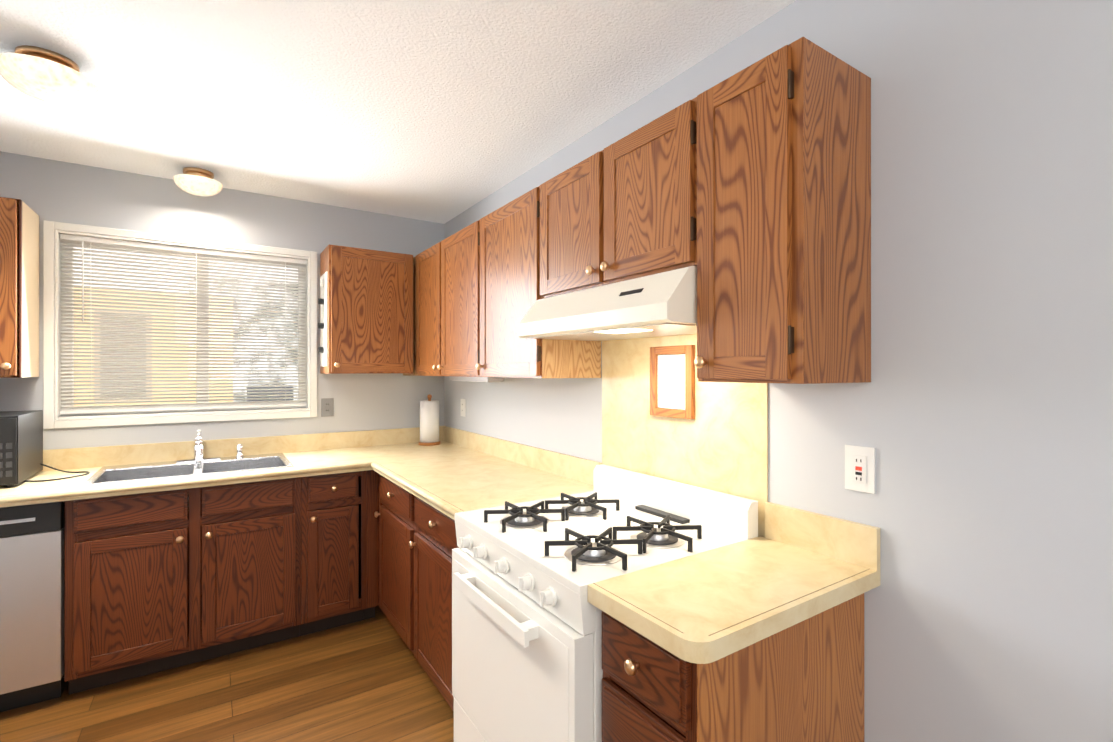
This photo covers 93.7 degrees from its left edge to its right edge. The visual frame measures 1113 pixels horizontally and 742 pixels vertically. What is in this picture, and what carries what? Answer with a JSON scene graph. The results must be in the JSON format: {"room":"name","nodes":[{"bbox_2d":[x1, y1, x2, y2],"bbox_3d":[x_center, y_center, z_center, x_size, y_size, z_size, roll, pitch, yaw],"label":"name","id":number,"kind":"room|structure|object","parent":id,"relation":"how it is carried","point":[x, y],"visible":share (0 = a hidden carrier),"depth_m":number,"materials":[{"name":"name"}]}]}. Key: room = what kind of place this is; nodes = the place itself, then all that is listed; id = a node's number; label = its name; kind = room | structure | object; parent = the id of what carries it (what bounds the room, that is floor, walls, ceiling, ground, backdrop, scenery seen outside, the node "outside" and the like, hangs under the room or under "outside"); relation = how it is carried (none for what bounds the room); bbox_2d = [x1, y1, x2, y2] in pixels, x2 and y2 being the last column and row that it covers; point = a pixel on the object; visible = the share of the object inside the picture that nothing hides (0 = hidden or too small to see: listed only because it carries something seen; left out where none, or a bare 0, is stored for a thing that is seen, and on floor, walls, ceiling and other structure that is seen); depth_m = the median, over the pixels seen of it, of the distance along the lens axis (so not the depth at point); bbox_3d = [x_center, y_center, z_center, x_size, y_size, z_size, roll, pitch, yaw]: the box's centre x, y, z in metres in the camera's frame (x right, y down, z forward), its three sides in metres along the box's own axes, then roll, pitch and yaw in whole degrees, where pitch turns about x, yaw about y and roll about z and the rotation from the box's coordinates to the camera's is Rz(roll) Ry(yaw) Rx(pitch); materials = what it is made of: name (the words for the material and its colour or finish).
{"room":"kitchen","nodes":[
{"label":"kitchen","id":0,"kind":"room"},
{"bbox_2d":[0,151,443,449],"bbox_3d":[-2.770,0.170,2.599,4.600,2.500,0.100,0,0,-33],"label":"wall","id":1,"kind":"structure","parent":0,"point":[55,190],"depth_m":3.07,"materials":[{"name":"grey paint"}]},
{"bbox_2d":[0,197,38,377],"bbox_3d":[-2.706,-0.378,2.368,0.448,0.815,0.354,0,0,-33],"label":"upper cabinet","id":2,"kind":"object","parent":1,"relation":"attached to","point":[19,288],"visible":1,"depth_m":2.38,"materials":[{"name":"brown wood"}]},
{"bbox_2d":[43,220,316,428],"bbox_3d":[-2.094,-0.234,3.035,1.274,1.056,0.114,0,0,-33],"label":"window","id":3,"kind":"structure","parent":1,"relation":"in","point":[53,417],"depth_m":2.90,"materials":[{"name":"white paint"}]},
{"bbox_2d":[60,234,306,413],"bbox_3d":[-2.079,-0.243,3.011,1.158,0.928,0.042,0,0,-33],"label":"window blinds","id":4,"kind":"object","parent":3,"relation":"attached to","point":[134,246],"visible":0.96,"depth_m":2.97,"materials":[{"name":"white paint"}]},
{"bbox_2d":[321,398,333,416],"bbox_3d":[-1.485,0.236,3.382,0.075,0.118,0.009,0,0,-33],"label":"outlet","id":5,"kind":"object","parent":1,"relation":"attached to","point":[327,406],"visible":1,"depth_m":3.38,"materials":[{"name":"grey plastic"}]},
{"bbox_2d":[318,244,413,373],"bbox_3d":[-1.227,-0.369,3.344,0.545,0.770,0.354,0,0,-33],"label":"upper cabinet","id":6,"kind":"object","parent":1,"relation":"attached to","point":[365,302],"visible":1,"depth_m":3.22,"materials":[{"name":"brown wood"}]},
{"bbox_2d":[0,604,453,741],"bbox_3d":[-1.048,1.448,0.080,4.700,0.060,6.200,0,0,-33],"label":"floor","id":7,"kind":"structure","parent":0,"point":[368,680],"depth_m":2.23,"materials":[{"name":"brown wood"}]},
{"bbox_2d":[0,501,67,711],"bbox_3d":[-2.509,0.985,2.297,0.599,0.870,0.632,0,0,-33],"label":"dishwasher","id":8,"kind":"object","parent":7,"relation":"on","point":[32,603],"visible":0.62,"depth_m":2.16,"materials":[{"name":"silver metal"}]},
{"bbox_2d":[337,470,378,622],"bbox_3d":[-0.953,0.984,3.357,0.728,0.872,0.633,0,0,-33],"label":"base cabinet","id":9,"kind":"object","parent":7,"relation":"on","point":[357,492],"depth_m":2.89,"materials":[{"name":"brown wood"}]},
{"bbox_2d":[0,426,476,507],"bbox_3d":[-1.706,0.473,2.814,2.583,0.146,0.710,0,0,-33],"label":"countertop","id":10,"kind":"structure","parent":9,"relation":"on","point":[315,454],"depth_m":2.77,"materials":[{"name":"laminate"}]},
{"bbox_2d":[0,410,42,487],"bbox_3d":[-2.638,0.350,2.308,0.450,0.310,0.412,0,0,-33],"label":"microwave","id":11,"kind":"object","parent":10,"relation":"on","point":[21,446],"visible":1,"depth_m":2.31,"materials":[{"name":"black plastic"}]},
{"bbox_2d":[23,463,89,481],"bbox_3d":[-2.416,0.479,2.495,0.280,0.052,0.269,0,0,-33],"label":"cord","id":12,"kind":"object","parent":11,"relation":"attached to","point":[87,472],"visible":0.81,"depth_m":2.50,"materials":[{"name":"black plastic"}]},
{"bbox_2d":[81,453,293,510],"bbox_3d":[-1.885,0.589,2.746,0.840,0.175,0.540,0,0,-33],"label":"sink","id":13,"kind":"object","parent":10,"relation":"in","point":[139,472],"visible":0.38,"depth_m":2.79,"materials":[{"name":"silver metal"}]},
{"bbox_2d":[177,430,243,463],"bbox_3d":[-1.904,0.415,2.876,0.315,0.171,0.239,0,0,-33],"label":"faucet","id":14,"kind":"object","parent":10,"relation":"on","point":[199,457],"visible":1,"depth_m":2.91,"materials":[{"name":"silver metal"}]},
{"bbox_2d":[418,394,440,445],"bbox_3d":[-0.878,0.333,3.608,0.150,0.346,0.150,0,0,-33],"label":"paper towel","id":15,"kind":"object","parent":10,"relation":"on","point":[429,421],"visible":1,"depth_m":3.55,"materials":[{"name":"white paper"}]},
{"bbox_2d":[374,474,405,643],"bbox_3d":[-0.559,0.984,2.828,0.653,0.872,0.680,0,0,-33],"label":"base cabinet","id":16,"kind":"object","parent":7,"relation":"on","point":[392,498],"depth_m":2.65,"materials":[{"name":"brown wood"}]},
{"bbox_2d":[368,434,601,519],"bbox_3d":[-0.395,0.473,2.547,0.690,0.146,1.181,0,0,-33],"label":"countertop","id":17,"kind":"structure","parent":16,"relation":"on","point":[465,472],"depth_m":2.56,"materials":[{"name":"laminate"}]},
{"bbox_2d":[406,491,458,710],"bbox_3d":[-0.232,0.983,2.333,0.653,0.872,0.646,0,0,-33],"label":"base cabinet","id":18,"kind":"object","parent":7,"relation":"on","point":[417,540],"depth_m":2.20,"materials":[{"name":"brown wood"}]},
{"bbox_2d":[452,464,757,741],"bbox_3d":[0.100,0.908,1.707,0.736,1.022,0.760,0,0,-33],"label":"stove","id":19,"kind":"object","parent":7,"relation":"on","point":[526,641],"visible":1,"depth_m":1.54,"materials":[{"name":"white metal"}]},
{"bbox_2d":[602,593,863,741],"bbox_3d":[0.436,0.983,1.293,0.684,0.873,0.297,0,0,-33],"label":"base cabinet","id":20,"kind":"object","parent":7,"relation":"on","point":[802,681],"visible":0.65,"depth_m":1.15,"materials":[{"name":"brown wood"}]},
{"bbox_2d":[588,502,879,663],"bbox_3d":[0.448,0.472,1.280,0.678,0.146,0.335,0,0,-33],"label":"countertop","id":21,"kind":"structure","parent":20,"relation":"on","point":[793,566],"depth_m":1.23,"materials":[{"name":"laminate"}]},
{"bbox_2d":[0,0,795,223],"bbox_3d":[-1.048,-1.112,0.082,4.700,0.060,6.200,0,0,-33],"label":"ceiling","id":22,"kind":"structure","parent":0,"point":[441,111],"depth_m":1.97,"materials":[{"name":"white paint"}]},
{"bbox_2d":[0,45,97,105],"bbox_3d":[-1.765,-1.013,1.811,0.260,0.136,0.260,0,0,-33],"label":"ceiling light","id":23,"kind":"object","parent":22,"relation":"attached to","point":[45,75],"visible":1,"depth_m":1.75,"materials":[{"name":"white glass"}]},
{"bbox_2d":[173,167,222,196],"bbox_3d":[-1.942,-1.018,2.829,0.224,0.124,0.224,0,0,-33],"label":"ceiling light","id":24,"kind":"object","parent":22,"relation":"attached to","point":[195,181],"visible":1,"depth_m":2.78,"materials":[{"name":"white glass"}]},
{"bbox_2d":[444,0,1112,741],"bbox_3d":[0.872,0.169,1.349,0.100,2.500,6.200,0,0,-33],"label":"wall","id":25,"kind":"structure","parent":0,"point":[976,412],"depth_m":1.18,"materials":[{"name":"grey paint"}]},
{"bbox_2d":[411,247,430,375],"bbox_3d":[-0.633,-0.362,3.240,0.323,0.785,0.495,0,0,-33],"label":"upper cabinet","id":26,"kind":"object","parent":25,"relation":"attached to","point":[422,261],"depth_m":3.27,"materials":[{"name":"brown wood"}]},
{"bbox_2d":[431,227,466,380],"bbox_3d":[-0.392,-0.362,2.875,0.323,0.785,0.654,0,0,-33],"label":"upper cabinet","id":27,"kind":"object","parent":25,"relation":"attached to","point":[448,256],"depth_m":2.90,"materials":[{"name":"brown wood"}]},
{"bbox_2d":[461,399,465,416],"bbox_3d":[-0.633,0.248,3.528,0.009,0.118,0.075,0,0,-33],"label":"outlet","id":28,"kind":"object","parent":25,"relation":"attached to","point":[463,407],"visible":1,"depth_m":3.52,"materials":[{"name":"white plastic"}]},
{"bbox_2d":[467,181,600,380],"bbox_3d":[-0.094,-0.362,2.424,0.323,0.785,0.698,0,0,-33],"label":"upper cabinet","id":29,"kind":"object","parent":25,"relation":"attached to","point":[507,247],"depth_m":2.29,"materials":[{"name":"brown wood"}]},
{"bbox_2d":[518,266,696,340],"bbox_3d":[0.244,-0.207,1.824,0.417,0.164,0.804,0,0,-33],"label":"range hood","id":30,"kind":"object","parent":25,"relation":"attached to","point":[660,304],"visible":0.81,"depth_m":1.60,"materials":[{"name":"cream-white enamelled metal"},{"name":"black plastic"}]},
{"bbox_2d":[547,98,694,297],"bbox_3d":[0.284,-0.524,1.851,0.323,0.463,0.812,0,0,-33],"label":"upper cabinet","id":31,"kind":"object","parent":25,"relation":"attached to","point":[626,211],"depth_m":1.65,"materials":[{"name":"brown wood"}]},
{"bbox_2d":[602,334,767,536],"bbox_3d":[0.422,0.120,1.932,0.005,0.800,0.808,0,0,-33],"label":"backsplash","id":32,"kind":"structure","parent":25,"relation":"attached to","point":[719,443],"depth_m":1.86,"materials":[{"name":"laminate"}]},
{"bbox_2d":[650,345,694,418],"bbox_3d":[0.426,0.039,1.903,0.020,0.260,0.217,0,0,-33],"label":"picture frame","id":33,"kind":"object","parent":32,"relation":"attached to","point":[672,381],"visible":0.98,"depth_m":1.89,"materials":[{"name":"brown wood"}]},
{"bbox_2d":[694,37,870,383],"bbox_3d":[0.574,-0.363,1.412,0.323,0.785,0.374,0,0,-33],"label":"upper cabinet","id":34,"kind":"object","parent":25,"relation":"attached to","point":[746,191],"depth_m":1.26,"materials":[{"name":"brown wood"}]},
{"bbox_2d":[845,445,874,493],"bbox_3d":[0.793,0.256,1.367,0.009,0.118,0.075,0,0,-33],"label":"outlet","id":35,"kind":"object","parent":25,"relation":"attached to","point":[860,468],"visible":1,"depth_m":1.36,"materials":[{"name":"white plastic"}]},
{"label":"outside","id":36,"kind":"structure","parent":0,"visible":0},
{"bbox_2d":[74,247,297,405],"bbox_3d":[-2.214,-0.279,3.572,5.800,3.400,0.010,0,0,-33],"label":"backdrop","id":37,"kind":"structure","parent":36,"point":[181,338],"depth_m":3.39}
]}

